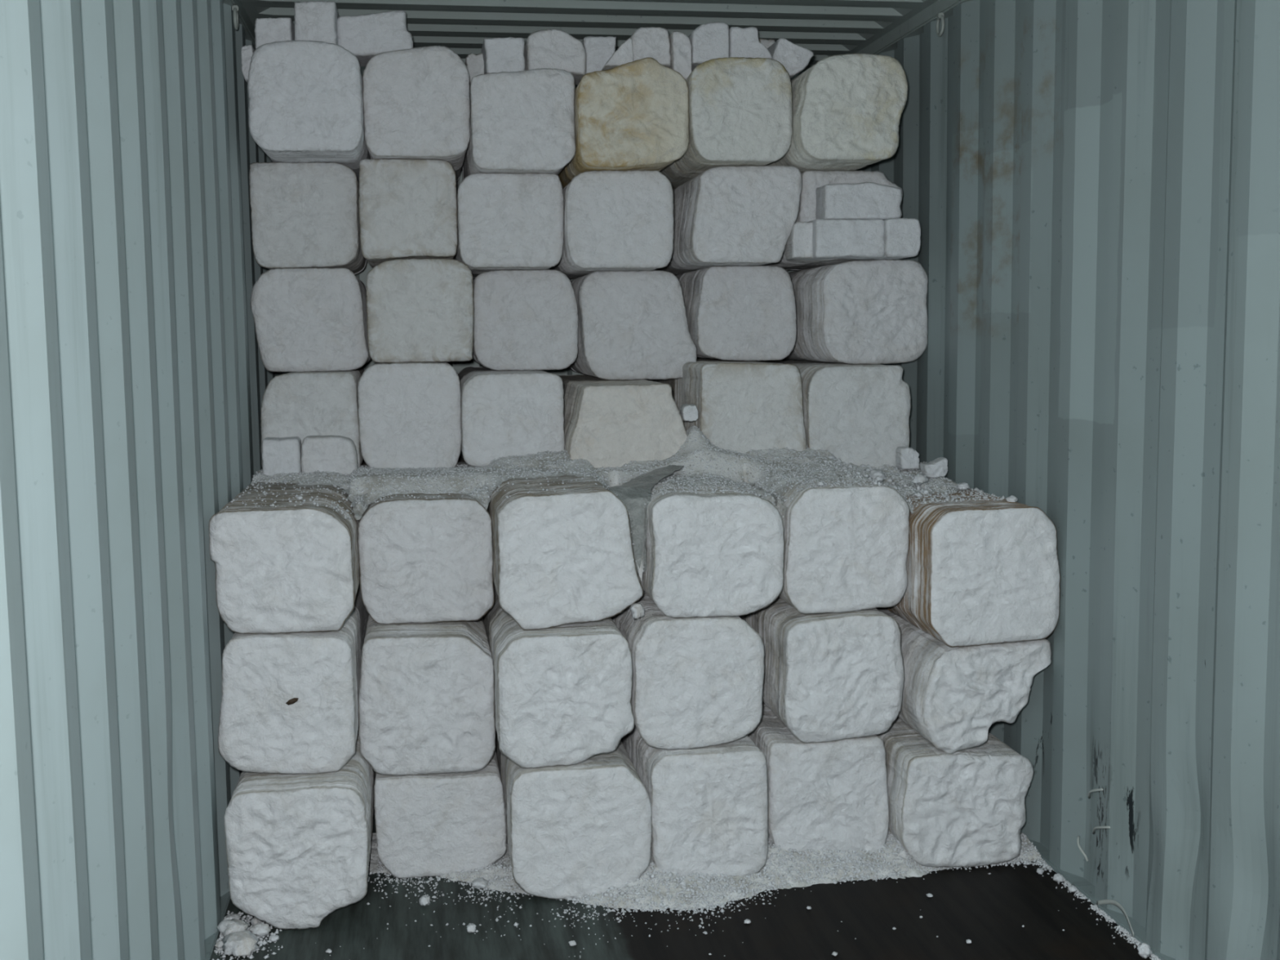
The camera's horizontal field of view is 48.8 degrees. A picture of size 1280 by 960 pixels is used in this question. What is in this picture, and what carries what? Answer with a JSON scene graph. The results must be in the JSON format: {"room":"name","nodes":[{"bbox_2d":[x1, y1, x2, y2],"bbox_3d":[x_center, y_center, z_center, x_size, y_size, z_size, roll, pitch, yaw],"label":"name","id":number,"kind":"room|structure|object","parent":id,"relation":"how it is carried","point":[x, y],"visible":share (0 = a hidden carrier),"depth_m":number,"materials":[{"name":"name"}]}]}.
{"room":"shipping container interior","nodes":[
{"label":"shipping container interior","id":0,"kind":"room"},
{"bbox_2d":[0,0,280,959],"bbox_3d":[-1.021,-0.029,2.763,0.049,2.620,6.250,-2,6,-9],"label":"wall","id":1,"kind":"structure","parent":0,"point":[134,377],"depth_m":2.70,"materials":[{"name":"metal"}]},
{"bbox_2d":[204,891,231,959],"bbox_3d":[-1.011,1.284,2.900,0.064,0.040,6.250,-2,6,-9],"label":"trim","id":2,"kind":"structure","parent":1,"relation":"attached to","point":[210,942],"depth_m":3.67,"materials":[{"name":"green paint"}]},
{"bbox_2d":[231,4,239,30],"bbox_3d":[-1.297,-1.483,4.527,0.020,0.075,0.063,-2,6,-9],"label":"ring","id":3,"kind":"object","parent":1,"relation":"attached to","point":[235,9],"visible":1,"depth_m":4.51,"materials":[{"name":"paint"}]},
{"bbox_2d":[222,0,255,49],"bbox_3d":[-1.033,-1.354,2.624,0.062,0.065,6.250,-2,6,-9],"label":"trim","id":4,"kind":"structure","parent":1,"relation":"attached to","point":[244,20],"depth_m":4.80,"materials":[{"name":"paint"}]},
{"bbox_2d":[272,57,814,455],"bbox_3d":[-0.319,-0.411,5.984,2.440,2.690,0.045,-2,6,-9],"label":"wall","id":5,"kind":"structure","parent":0,"point":[458,366],"depth_m":5.89,"materials":[{"name":"metal"}]},
{"bbox_2d":[240,0,937,64],"bbox_3d":[0.140,-1.418,2.813,2.380,0.026,6.184,-2,6,-9],"label":"ceiling","id":6,"kind":"structure","parent":0,"point":[825,28],"depth_m":4.98,"materials":[{"name":"paint"}]},
{"bbox_2d":[210,808,1151,959],"bbox_3d":[0.173,1.271,3.083,2.460,0.060,6.250,-2,6,-9],"label":"floor","id":7,"kind":"structure","parent":0,"point":[990,911],"depth_m":3.70,"materials":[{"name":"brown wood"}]},
{"bbox_2d":[213,940,223,949],"bbox_3d":[-1.071,1.189,3.608,0.028,0.023,0.034,1,6,13],"label":"crumb","id":8,"kind":"object","parent":7,"relation":"on","point":[219,944],"visible":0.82,"depth_m":3.60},
{"bbox_2d":[222,913,241,920],"bbox_3d":[-1.087,1.170,3.750,0.056,0.030,0.041,-7,8,-44],"label":"crumb","id":9,"kind":"object","parent":7,"relation":"on","point":[231,916],"visible":0.52,"depth_m":3.75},
{"bbox_2d":[217,918,248,936],"bbox_3d":[-1.057,1.169,3.674,0.070,0.047,0.073,-6,8,-40],"label":"crumb","id":10,"kind":"object","parent":7,"relation":"on","point":[225,927],"visible":0.76,"depth_m":3.66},
{"bbox_2d":[222,930,259,956],"bbox_3d":[-1.015,1.177,3.585,0.090,0.049,0.110,-3,6,-18],"label":"crumb","id":11,"kind":"object","parent":7,"relation":"on","point":[237,944],"visible":1,"depth_m":3.56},
{"bbox_2d":[250,917,261,925],"bbox_3d":[-1.019,1.173,3.742,0.027,0.024,0.035,-3,6,-18],"label":"crumb","id":12,"kind":"object","parent":7,"relation":"on","point":[254,921],"visible":0.65,"depth_m":3.73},
{"bbox_2d":[248,922,271,937],"bbox_3d":[-0.990,1.175,3.674,0.050,0.034,0.046,2,7,26],"label":"crumb","id":13,"kind":"object","parent":7,"relation":"on","point":[260,930],"visible":0.98,"depth_m":3.66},
{"bbox_2d":[268,934,279,942],"bbox_3d":[-0.948,1.187,3.654,0.028,0.013,0.027,-3,7,-24],"label":"crumb","id":14,"kind":"object","parent":7,"relation":"on","point":[273,938],"visible":1,"depth_m":3.65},
{"bbox_2d":[223,725,376,929],"bbox_3d":[-1.062,0.885,4.756,0.367,0.383,2.201,-2,6,-9],"label":"foam block","id":15,"kind":"object","parent":7,"relation":"on","point":[298,846],"visible":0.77,"depth_m":3.69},
{"bbox_2d":[217,581,368,773],"bbox_3d":[-1.103,0.499,4.778,0.362,0.382,2.087,-2,6,-9],"label":"foam block","id":16,"kind":"object","parent":15,"relation":"on","point":[258,732],"visible":0.71,"depth_m":3.76,"materials":[{"name":"stone"}]},
{"bbox_2d":[208,459,366,634],"bbox_3d":[-1.112,0.141,4.767,0.374,0.337,2.084,-2,6,-9],"label":"foam block","id":17,"kind":"object","parent":16,"relation":"on","point":[291,568],"visible":0.84,"depth_m":3.76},
{"bbox_2d":[261,436,301,475],"bbox_3d":[-1.162,-0.073,4.580,0.121,0.129,0.107,-2,6,-9],"label":"chunk","id":18,"kind":"object","parent":17,"relation":"on","point":[279,455],"visible":0.88,"depth_m":4.53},
{"bbox_2d":[296,495,302,500],"bbox_3d":[-0.959,0.051,3.975,0.018,0.013,0.017,3,7,29],"label":"crumb","id":19,"kind":"object","parent":17,"relation":"on","point":[299,497],"visible":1,"depth_m":3.97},
{"bbox_2d":[260,367,364,470],"bbox_3d":[-1.159,-0.233,5.114,0.322,0.340,1.002,-2,6,-9],"label":"foam block","id":20,"kind":"object","parent":17,"relation":"on","point":[301,405],"visible":0.55,"depth_m":4.63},
{"bbox_2d":[250,267,372,372],"bbox_3d":[-1.181,-0.582,5.173,0.384,0.349,0.881,-2,6,-9],"label":"foam block","id":21,"kind":"object","parent":20,"relation":"on","point":[306,319],"visible":0.94,"depth_m":4.75,"materials":[{"name":"stone"}]},
{"bbox_2d":[248,162,367,275],"bbox_3d":[-1.189,-0.930,5.142,0.354,0.350,0.893,-2,6,-9],"label":"foam block","id":22,"kind":"object","parent":21,"relation":"on","point":[304,215],"visible":0.81,"depth_m":4.71,"materials":[{"name":"plastic"}]},
{"bbox_2d":[247,40,370,182],"bbox_3d":[-1.131,-1.253,4.940,0.350,0.340,1.132,-2,6,-9],"label":"foam block","id":23,"kind":"object","parent":22,"relation":"on","point":[306,102],"visible":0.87,"depth_m":4.40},
{"bbox_2d":[240,44,254,84],"bbox_3d":[-1.260,-1.337,4.560,0.040,0.113,0.162,-2,6,-9],"label":"chunk","id":24,"kind":"object","parent":23,"relation":"on","point":[246,52],"visible":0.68,"depth_m":4.48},
{"bbox_2d":[254,17,294,48],"bbox_3d":[-1.178,-1.427,4.569,0.117,0.102,0.209,-2,6,-9],"label":"chunk","id":25,"kind":"object","parent":23,"relation":"on","point":[267,30],"visible":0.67,"depth_m":4.47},
{"bbox_2d":[293,0,338,44],"bbox_3d":[-1.045,-1.456,4.567,0.132,0.146,0.210,-2,6,-9],"label":"chunk","id":26,"kind":"object","parent":23,"relation":"on","point":[317,20],"visible":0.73,"depth_m":4.47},
{"bbox_2d":[300,435,358,475],"bbox_3d":[-1.015,-0.079,4.612,0.181,0.132,0.091,-2,6,-9],"label":"chunk","id":27,"kind":"object","parent":17,"relation":"on","point":[328,453],"visible":0.82,"depth_m":4.57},
{"bbox_2d":[285,697,298,705],"bbox_3d":[-0.926,0.589,3.753,0.034,0.019,0.008,-2,6,-9],"label":"flake","id":28,"kind":"object","parent":16,"relation":"attached to","point":[293,700],"visible":1,"depth_m":3.75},
{"bbox_2d":[325,948,331,953],"bbox_3d":[-0.789,1.196,3.579,0.017,0.008,0.015,3,7,33],"label":"crumb","id":29,"kind":"object","parent":7,"relation":"on","point":[328,950],"visible":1,"depth_m":3.58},
{"bbox_2d":[418,894,430,906],"bbox_3d":[-0.590,1.152,3.860,0.029,0.031,0.033,-4,7,-30],"label":"crumb","id":30,"kind":"object","parent":7,"relation":"on","point":[424,900],"visible":1,"depth_m":3.85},
{"bbox_2d":[373,748,506,878],"bbox_3d":[-0.711,0.903,4.951,0.376,0.300,1.838,-2,6,-9],"label":"foam block","id":31,"kind":"object","parent":7,"relation":"on","point":[442,824],"visible":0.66,"depth_m":4.05,"materials":[{"name":"stone"}]},
{"bbox_2d":[358,614,495,775],"bbox_3d":[-0.747,0.553,4.921,0.389,0.407,1.851,-2,6,-9],"label":"foam block","id":32,"kind":"object","parent":31,"relation":"on","point":[426,696],"visible":0.86,"depth_m":4.03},
{"bbox_2d":[357,453,493,624],"bbox_3d":[-0.761,0.154,4.992,0.396,0.373,1.719,-2,6,-9],"label":"foam block","id":33,"kind":"object","parent":32,"relation":"on","point":[421,560],"visible":0.83,"depth_m":4.16,"materials":[{"name":"plastic"}]},
{"bbox_2d":[357,361,462,468],"bbox_3d":[-0.835,-0.250,5.146,0.337,0.375,1.021,-2,6,-9],"label":"foam block","id":34,"kind":"object","parent":33,"relation":"on","point":[410,413],"visible":0.93,"depth_m":4.64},
{"bbox_2d":[366,258,474,363],"bbox_3d":[-0.808,-0.615,5.195,0.357,0.346,1.014,-2,6,-9],"label":"foam block","id":35,"kind":"object","parent":34,"relation":"on","point":[419,310],"visible":1,"depth_m":4.71,"materials":[{"name":"stone"}]},
{"bbox_2d":[358,158,457,267],"bbox_3d":[-0.846,-0.950,5.167,0.325,0.331,1.000,-2,6,-9],"label":"foam block","id":36,"kind":"object","parent":35,"relation":"on","point":[408,207],"visible":0.91,"depth_m":4.68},
{"bbox_2d":[362,45,470,182],"bbox_3d":[-0.801,-1.284,5.073,0.348,0.356,0.997,-2,6,-9],"label":"foam block","id":37,"kind":"object","parent":36,"relation":"on","point":[416,101],"visible":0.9,"depth_m":4.59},
{"bbox_2d":[337,10,413,66],"bbox_3d":[-0.879,-1.469,4.693,0.244,0.148,0.208,-2,6,-9],"label":"chunk","id":38,"kind":"object","parent":37,"relation":"on","point":[367,36],"visible":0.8,"depth_m":4.59,"materials":[{"name":"stone"}]},
{"bbox_2d":[466,923,476,933],"bbox_3d":[-0.441,1.172,3.688,0.025,0.024,0.025,-3,6,-18],"label":"crumb","id":39,"kind":"object","parent":7,"relation":"on","point":[471,927],"visible":1,"depth_m":3.68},
{"bbox_2d":[471,877,488,888],"bbox_3d":[-0.454,1.140,3.988,0.048,0.025,0.050,0,6,7],"label":"crumb","id":40,"kind":"object","parent":7,"relation":"on","point":[480,882],"visible":1,"depth_m":3.97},
{"bbox_2d":[568,940,577,946],"bbox_3d":[-0.173,1.184,3.604,0.019,0.013,0.021,-4,7,-26],"label":"crumb","id":41,"kind":"object","parent":7,"relation":"on","point":[572,943],"visible":1,"depth_m":3.60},
{"bbox_2d":[494,724,652,899],"bbox_3d":[-0.318,0.869,4.892,0.393,0.371,2.083,-2,6,-9],"label":"foam block","id":42,"kind":"object","parent":7,"relation":"on","point":[583,828],"visible":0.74,"depth_m":3.88,"materials":[{"name":"stone"}]},
{"bbox_2d":[482,581,634,768],"bbox_3d":[-0.357,0.502,4.870,0.378,0.368,2.080,-2,6,-9],"label":"foam block","id":43,"kind":"object","parent":42,"relation":"on","point":[563,692],"visible":0.8,"depth_m":3.86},
{"bbox_2d":[487,474,643,630],"bbox_3d":[-0.339,0.125,4.866,0.406,0.385,1.964,-2,6,-9],"label":"foam block","id":44,"kind":"object","parent":43,"relation":"on","point":[561,557],"visible":0.87,"depth_m":3.91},
{"bbox_2d":[457,366,564,466],"bbox_3d":[-0.501,-0.253,5.178,0.339,0.309,1.125,-2,6,-9],"label":"foam block","id":45,"kind":"object","parent":44,"relation":"on","point":[504,413],"visible":0.8,"depth_m":4.63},
{"bbox_2d":[472,269,578,370],"bbox_3d":[-0.454,-0.597,5.304,0.370,0.352,0.757,-2,6,-9],"label":"foam block","id":46,"kind":"object","parent":45,"relation":"on","point":[524,320],"visible":0.89,"depth_m":4.94,"materials":[{"name":"stone"}]},
{"bbox_2d":[453,173,564,278],"bbox_3d":[-0.504,-0.918,5.200,0.357,0.314,1.008,-2,6,-9],"label":"foam block","id":47,"kind":"object","parent":46,"relation":"on","point":[506,221],"visible":0.84,"depth_m":4.71,"materials":[{"name":"stone"}]},
{"bbox_2d":[462,67,575,179],"bbox_3d":[-0.462,-1.232,5.132,0.342,0.328,1.116,-2,6,-9],"label":"foam block","id":48,"kind":"object","parent":47,"relation":"on","point":[521,122],"visible":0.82,"depth_m":4.59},
{"bbox_2d":[464,53,484,90],"bbox_3d":[-0.570,-1.407,4.898,0.076,0.118,0.215,-2,6,-9],"label":"chunk","id":49,"kind":"object","parent":48,"relation":"on","point":[474,64],"visible":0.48,"depth_m":4.80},
{"bbox_2d":[481,36,524,74],"bbox_3d":[-0.461,-1.406,4.745,0.135,0.129,0.209,-2,6,-9],"label":"chunk","id":50,"kind":"object","parent":48,"relation":"on","point":[499,54],"visible":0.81,"depth_m":4.65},
{"bbox_2d":[524,28,586,84],"bbox_3d":[-0.290,-1.431,4.768,0.198,0.147,0.213,-2,6,-9],"label":"chunk","id":51,"kind":"object","parent":48,"relation":"on","point":[553,48],"visible":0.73,"depth_m":4.67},
{"bbox_2d":[225,425,1006,580],"bbox_3d":[-0.060,0.044,4.431,2.305,0.398,1.000,-2,6,-9],"label":"debris","id":52,"kind":"object","parent":44,"relation":"on","point":[766,473],"visible":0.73,"depth_m":4.44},
{"bbox_2d":[212,830,1160,959],"bbox_3d":[0.060,1.127,3.789,2.334,0.094,1.398,-2,6,-9],"label":"debris","id":53,"kind":"object","parent":7,"relation":"on","point":[657,889],"visible":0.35,"depth_m":3.98,"materials":[{"name":"plastic"}]},
{"bbox_2d":[621,724,768,875],"bbox_3d":[0.041,0.850,4.964,0.338,0.387,2.081,-2,6,-9],"label":"foam block","id":54,"kind":"object","parent":7,"relation":"on","point":[709,805],"visible":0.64,"depth_m":3.95,"materials":[{"name":"stone"}]},
{"bbox_2d":[610,590,764,750],"bbox_3d":[0.013,0.469,4.976,0.376,0.375,2.080,-2,6,-9],"label":"foam block","id":55,"kind":"object","parent":54,"relation":"on","point":[698,682],"visible":0.69,"depth_m":3.96,"materials":[{"name":"stone"}]},
{"bbox_2d":[629,602,644,619],"bbox_3d":[-0.008,0.369,3.965,0.041,0.049,0.040,-4,7,-26],"label":"crumb","id":56,"kind":"object","parent":55,"relation":"on","point":[637,611],"visible":1,"depth_m":3.95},
{"bbox_2d":[602,482,784,617],"bbox_3d":[0.062,0.108,4.954,0.383,0.351,2.079,-2,6,-9],"label":"foam block","id":57,"kind":"object","parent":55,"relation":"on","point":[713,554],"visible":0.66,"depth_m":3.94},
{"bbox_2d":[559,374,687,467],"bbox_3d":[-0.119,-0.231,5.175,0.416,0.284,1.242,-2,6,-9],"label":"foam block","id":58,"kind":"object","parent":57,"relation":"on","point":[612,423],"visible":0.68,"depth_m":4.57,"materials":[{"name":"plastic"}]},
{"bbox_2d":[568,270,697,380],"bbox_3d":[-0.068,-0.588,5.388,0.415,0.384,0.876,-2,6,-9],"label":"foam block","id":59,"kind":"object","parent":58,"relation":"on","point":[633,325],"visible":0.89,"depth_m":4.96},
{"bbox_2d":[547,169,674,279],"bbox_3d":[-0.140,-0.921,5.196,0.366,0.326,0.999,-2,6,-9],"label":"foam block","id":60,"kind":"object","parent":59,"relation":"on","point":[614,220],"visible":0.85,"depth_m":4.71,"materials":[{"name":"stone"}]},
{"bbox_2d":[557,57,688,189],"bbox_3d":[-0.104,-1.254,5.132,0.370,0.353,1.121,-2,6,-9],"label":"foam block","id":61,"kind":"object","parent":60,"relation":"on","point":[634,115],"visible":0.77,"depth_m":4.59,"materials":[{"name":"plastic"}]},
{"bbox_2d":[582,35,616,73],"bbox_3d":[-0.148,-1.432,4.832,0.111,0.137,0.209,-2,6,-9],"label":"chunk","id":62,"kind":"object","parent":61,"relation":"on","point":[598,50],"visible":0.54,"depth_m":4.73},
{"bbox_2d":[600,37,633,71],"bbox_3d":[-0.079,-1.412,4.696,0.099,0.096,0.163,-2,6,-9],"label":"chunk","id":63,"kind":"object","parent":61,"relation":"on","point":[624,55],"visible":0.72,"depth_m":4.62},
{"bbox_2d":[630,26,671,66],"bbox_3d":[0.021,-1.450,4.773,0.142,0.128,0.213,-2,6,-9],"label":"chunk","id":64,"kind":"object","parent":61,"relation":"on","point":[654,42],"visible":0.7,"depth_m":4.67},
{"bbox_2d":[668,31,692,79],"bbox_3d":[0.126,-1.418,4.772,0.068,0.161,0.213,-2,6,-9],"label":"chunk","id":65,"kind":"object","parent":61,"relation":"on","point":[680,43],"visible":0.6,"depth_m":4.67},
{"bbox_2d":[680,404,698,422],"bbox_3d":[0.162,-0.220,4.624,0.055,0.057,0.060,-2,6,-9],"label":"chunk","id":66,"kind":"object","parent":58,"relation":"on","point":[688,412],"visible":0.98,"depth_m":4.60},
{"bbox_2d":[608,464,684,573],"bbox_3d":[0.030,0.106,4.272,0.122,0.265,0.606,1,6,13],"label":"plastic film","id":67,"kind":"object","parent":57,"relation":"on","point":[634,493],"visible":0.9,"depth_m":4.01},
{"bbox_2d":[743,919,751,923],"bbox_3d":[0.284,1.167,3.728,0.020,0.010,0.019,-4,7,-30],"label":"crumb","id":68,"kind":"object","parent":7,"relation":"on","point":[747,921],"visible":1,"depth_m":3.72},
{"bbox_2d":[746,701,889,852],"bbox_3d":[0.404,0.841,5.053,0.368,0.378,1.965,-2,6,-9],"label":"foam block","id":69,"kind":"object","parent":7,"relation":"on","point":[832,795],"visible":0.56,"depth_m":4.09,"materials":[{"name":"stone"}]},
{"bbox_2d":[739,595,904,742],"bbox_3d":[0.438,0.471,5.005,0.358,0.368,1.996,-2,6,-9],"label":"foam block","id":70,"kind":"object","parent":69,"relation":"on","point":[828,677],"visible":0.69,"depth_m":4.04,"materials":[{"name":"stone"}]},
{"bbox_2d":[778,474,909,613],"bbox_3d":[0.451,0.103,5.008,0.372,0.367,1.962,-2,6,-9],"label":"foam block","id":71,"kind":"object","parent":70,"relation":"on","point":[846,548],"visible":0.62,"depth_m":4.05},
{"bbox_2d":[647,358,806,453],"bbox_3d":[0.293,-0.276,5.252,0.367,0.344,1.152,-2,6,-9],"label":"foam block","id":72,"kind":"object","parent":71,"relation":"on","point":[742,406],"visible":0.7,"depth_m":4.69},
{"bbox_2d":[675,265,796,360],"bbox_3d":[0.317,-0.636,5.436,0.366,0.338,0.869,-2,6,-9],"label":"foam block","id":73,"kind":"object","parent":72,"relation":"on","point":[734,313],"visible":0.9,"depth_m":5.02,"materials":[{"name":"stone"}]},
{"bbox_2d":[650,165,802,275],"bbox_3d":[0.290,-0.948,5.253,0.383,0.328,1.016,-2,6,-9],"label":"foam block","id":74,"kind":"object","parent":73,"relation":"on","point":[724,215],"visible":0.91,"depth_m":4.77,"materials":[{"name":"stone"}]},
{"bbox_2d":[659,57,792,189],"bbox_3d":[0.251,-1.270,5.157,0.344,0.336,1.125,-2,6,-9],"label":"foam block","id":75,"kind":"object","parent":74,"relation":"on","point":[740,108],"visible":0.79,"depth_m":4.62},
{"bbox_2d":[688,22,729,71],"bbox_3d":[0.221,-1.464,4.784,0.129,0.136,0.209,-2,6,-9],"label":"chunk","id":76,"kind":"object","parent":75,"relation":"on","point":[708,41],"visible":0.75,"depth_m":4.68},
{"bbox_2d":[728,26,772,58],"bbox_3d":[0.358,-1.466,4.826,0.146,0.127,0.211,-2,6,-9],"label":"chunk","id":77,"kind":"object","parent":75,"relation":"on","point":[743,42],"visible":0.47,"depth_m":4.72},
{"bbox_2d":[784,221,813,259],"bbox_3d":[0.549,-0.819,4.830,0.083,0.125,0.110,-2,6,-9],"label":"foam slab","id":78,"kind":"object","parent":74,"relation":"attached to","point":[798,246],"visible":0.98,"depth_m":4.78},
{"bbox_2d":[817,481,824,485],"bbox_3d":[0.523,0.011,4.075,0.021,0.015,0.023,-1,6,-1],"label":"crumb","id":79,"kind":"object","parent":71,"relation":"on","point":[819,483],"visible":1,"depth_m":4.07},
{"bbox_2d":[749,360,911,468],"bbox_3d":[0.655,-0.264,5.311,0.362,0.358,1.152,-2,6,-9],"label":"foam block","id":80,"kind":"object","parent":71,"relation":"on","point":[858,413],"visible":0.59,"depth_m":4.75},
{"bbox_2d":[783,259,928,364],"bbox_3d":[0.750,-0.637,5.408,0.386,0.365,1.002,-2,6,-9],"label":"foam block","id":81,"kind":"object","parent":80,"relation":"on","point":[871,311],"visible":0.92,"depth_m":4.93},
{"bbox_2d":[759,169,902,271],"bbox_3d":[0.658,-0.969,5.384,0.379,0.310,1.005,-2,6,-9],"label":"foam block","id":82,"kind":"object","parent":81,"relation":"on","point":[811,180],"visible":0.25,"depth_m":4.88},
{"bbox_2d":[765,53,907,173],"bbox_3d":[0.604,-1.274,5.179,0.367,0.342,1.251,-2,6,-9],"label":"foam block","id":83,"kind":"object","parent":82,"relation":"on","point":[847,108],"visible":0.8,"depth_m":4.58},
{"bbox_2d":[759,38,774,48],"bbox_3d":[0.444,-1.433,5.045,0.058,0.264,0.131,-2,6,-9],"label":"chunk","id":84,"kind":"object","parent":83,"relation":"on","point":[766,42],"visible":0.06,"depth_m":4.97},
{"bbox_2d":[767,37,813,78],"bbox_3d":[0.502,-1.432,4.832,0.142,0.125,0.209,-2,6,-9],"label":"chunk","id":85,"kind":"object","parent":83,"relation":"on","point":[794,58],"visible":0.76,"depth_m":4.73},
{"bbox_2d":[807,218,884,259],"bbox_3d":[0.702,-0.822,4.824,0.245,0.130,0.149,-2,6,-9],"label":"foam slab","id":86,"kind":"object","parent":81,"relation":"on","point":[841,238],"visible":0.96,"depth_m":4.75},
{"bbox_2d":[815,182,902,219],"bbox_3d":[0.749,-0.949,4.818,0.272,0.127,0.130,-2,6,-9],"label":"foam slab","id":87,"kind":"object","parent":86,"relation":"on","point":[865,200],"visible":0.83,"depth_m":4.76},
{"bbox_2d":[873,217,920,259],"bbox_3d":[0.879,-0.827,4.842,0.126,0.132,0.167,-2,6,-9],"label":"foam slab","id":88,"kind":"object","parent":81,"relation":"on","point":[902,236],"visible":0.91,"depth_m":4.76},
{"bbox_2d":[875,475,884,481],"bbox_3d":[0.735,-0.003,4.336,0.026,0.020,0.027,-2,6,-15],"label":"crumb","id":89,"kind":"object","parent":71,"relation":"on","point":[879,478],"visible":0.86,"depth_m":4.33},
{"bbox_2d":[926,893,933,897],"bbox_3d":[0.798,1.144,3.885,0.018,0.010,0.017,-1,6,-5],"label":"crumb","id":90,"kind":"object","parent":7,"relation":"on","point":[928,895],"visible":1,"depth_m":3.88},
{"bbox_2d":[875,716,1034,867],"bbox_3d":[0.790,0.849,5.075,0.401,0.344,2.088,-2,6,-9],"label":"foam block","id":91,"kind":"object","parent":7,"relation":"on","point":[966,807],"visible":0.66,"depth_m":4.06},
{"bbox_2d":[875,607,1051,754],"bbox_3d":[0.838,0.517,5.034,0.388,0.321,2.089,-2,6,-9],"label":"foam block","id":92,"kind":"object","parent":91,"relation":"on","point":[952,696],"visible":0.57,"depth_m":4.02,"materials":[{"name":"stone"}]},
{"bbox_2d":[886,488,1060,647],"bbox_3d":[0.831,0.162,5.019,0.388,0.391,2.197,-2,6,-9],"label":"foam block","id":93,"kind":"object","parent":92,"relation":"on","point":[980,572],"visible":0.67,"depth_m":3.95,"materials":[{"name":"plastic"}]},
{"bbox_2d":[869,468,885,479],"bbox_3d":[0.758,-0.016,4.511,0.054,0.038,0.053,-5,7,-34],"label":"crumb","id":94,"kind":"object","parent":93,"relation":"on","point":[874,473],"visible":0.73,"depth_m":4.50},
{"bbox_2d":[895,446,919,469],"bbox_3d":[0.899,-0.074,4.732,0.069,0.077,0.064,-2,6,-9],"label":"shard","id":95,"kind":"object","parent":93,"relation":"on","point":[906,458],"visible":1,"depth_m":4.71},
{"bbox_2d":[911,473,928,484],"bbox_3d":[0.873,-0.002,4.410,0.047,0.038,0.049,4,7,36],"label":"crumb","id":96,"kind":"object","parent":93,"relation":"on","point":[919,478],"visible":1,"depth_m":4.40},
{"bbox_2d":[920,457,948,478],"bbox_3d":[0.971,-0.040,4.640,0.083,0.066,0.054,-2,6,-9],"label":"shard","id":97,"kind":"object","parent":93,"relation":"on","point":[938,467],"visible":0.99,"depth_m":4.62},
{"bbox_2d":[956,482,969,490],"bbox_3d":[0.996,0.020,4.348,0.036,0.025,0.037,-3,6,-20],"label":"crumb","id":98,"kind":"object","parent":93,"relation":"on","point":[962,486],"visible":1,"depth_m":4.34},
{"bbox_2d":[1005,495,1017,502],"bbox_3d":[1.081,0.056,4.100,0.035,0.023,0.034,0,6,10],"label":"crumb","id":99,"kind":"object","parent":93,"relation":"on","point":[1011,499],"visible":0.97,"depth_m":4.09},
{"bbox_2d":[1036,867,1044,874],"bbox_3d":[1.147,1.121,4.041,0.021,0.016,0.021,1,6,15],"label":"crumb","id":100,"kind":"object","parent":7,"relation":"on","point":[1039,870],"visible":1,"depth_m":4.04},
{"bbox_2d":[1053,873,1063,881],"bbox_3d":[1.179,1.123,3.979,0.028,0.024,0.030,-2,6,-17],"label":"crumb","id":101,"kind":"object","parent":7,"relation":"on","point":[1057,877],"visible":1,"depth_m":3.97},
{"bbox_2d":[1067,884,1077,892],"bbox_3d":[1.198,1.133,3.905,0.026,0.020,0.024,5,8,41],"label":"crumb","id":102,"kind":"object","parent":7,"relation":"on","point":[1072,888],"visible":1,"depth_m":3.90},
{"bbox_2d":[1096,899,1133,937],"bbox_3d":[1.247,1.130,3.686,0.013,0.046,0.206,-1,6,-8],"label":"strap","id":103,"kind":"object","parent":7,"relation":"on","point":[1103,901],"visible":1,"depth_m":3.69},
{"bbox_2d":[1137,942,1152,958],"bbox_3d":[1.250,1.167,3.496,0.035,0.037,0.034,-6,8,-43],"label":"crumb","id":104,"kind":"object","parent":7,"relation":"on","point":[1144,948],"visible":1,"depth_m":3.49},
{"bbox_2d":[855,0,1279,959],"bbox_3d":[1.341,-0.094,3.125,0.060,2.620,6.250,-2,6,-9],"label":"wall","id":105,"kind":"structure","parent":0,"point":[1092,187],"depth_m":3.61,"materials":[{"name":"metal"}]},
{"bbox_2d":[856,0,972,54],"bbox_3d":[1.317,-1.419,2.984,0.062,0.065,6.250,-2,6,-9],"label":"trim","id":106,"kind":"structure","parent":105,"relation":"attached to","point":[913,26],"depth_m":5.04,"materials":[{"name":"paint"}]},
{"bbox_2d":[935,13,944,36],"bbox_3d":[1.011,-1.533,4.751,0.020,0.075,0.063,-2,6,-9],"label":"ring","id":107,"kind":"object","parent":105,"relation":"attached to","point":[940,16],"visible":1,"depth_m":4.74,"materials":[{"name":"paint"}]},
{"bbox_2d":[1076,835,1088,861],"bbox_3d":[1.222,1.021,3.905,0.018,0.055,0.060,-2,6,-9],"label":"paint curl","id":108,"kind":"object","parent":105,"relation":"attached to","point":[1078,837],"visible":1,"depth_m":3.90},
{"bbox_2d":[1088,788,1102,798],"bbox_3d":[1.230,0.849,3.820,0.018,0.055,0.087,-2,6,-9],"label":"paint curl","id":109,"kind":"object","parent":105,"relation":"attached to","point":[1090,792],"visible":1,"depth_m":3.81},
{"bbox_2d":[1092,826,1110,834],"bbox_3d":[1.237,0.942,3.794,0.018,0.055,0.098,-2,6,-9],"label":"paint curl","id":110,"kind":"object","parent":105,"relation":"attached to","point":[1096,827],"visible":1,"depth_m":3.78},
{"bbox_2d":[1028,839,1177,959],"bbox_3d":[1.353,1.218,3.262,0.070,0.040,6.250,-2,6,-9],"label":"trim","id":111,"kind":"structure","parent":105,"relation":"attached to","point":[1083,886],"depth_m":3.83,"materials":[{"name":"green paint"}]}
]}

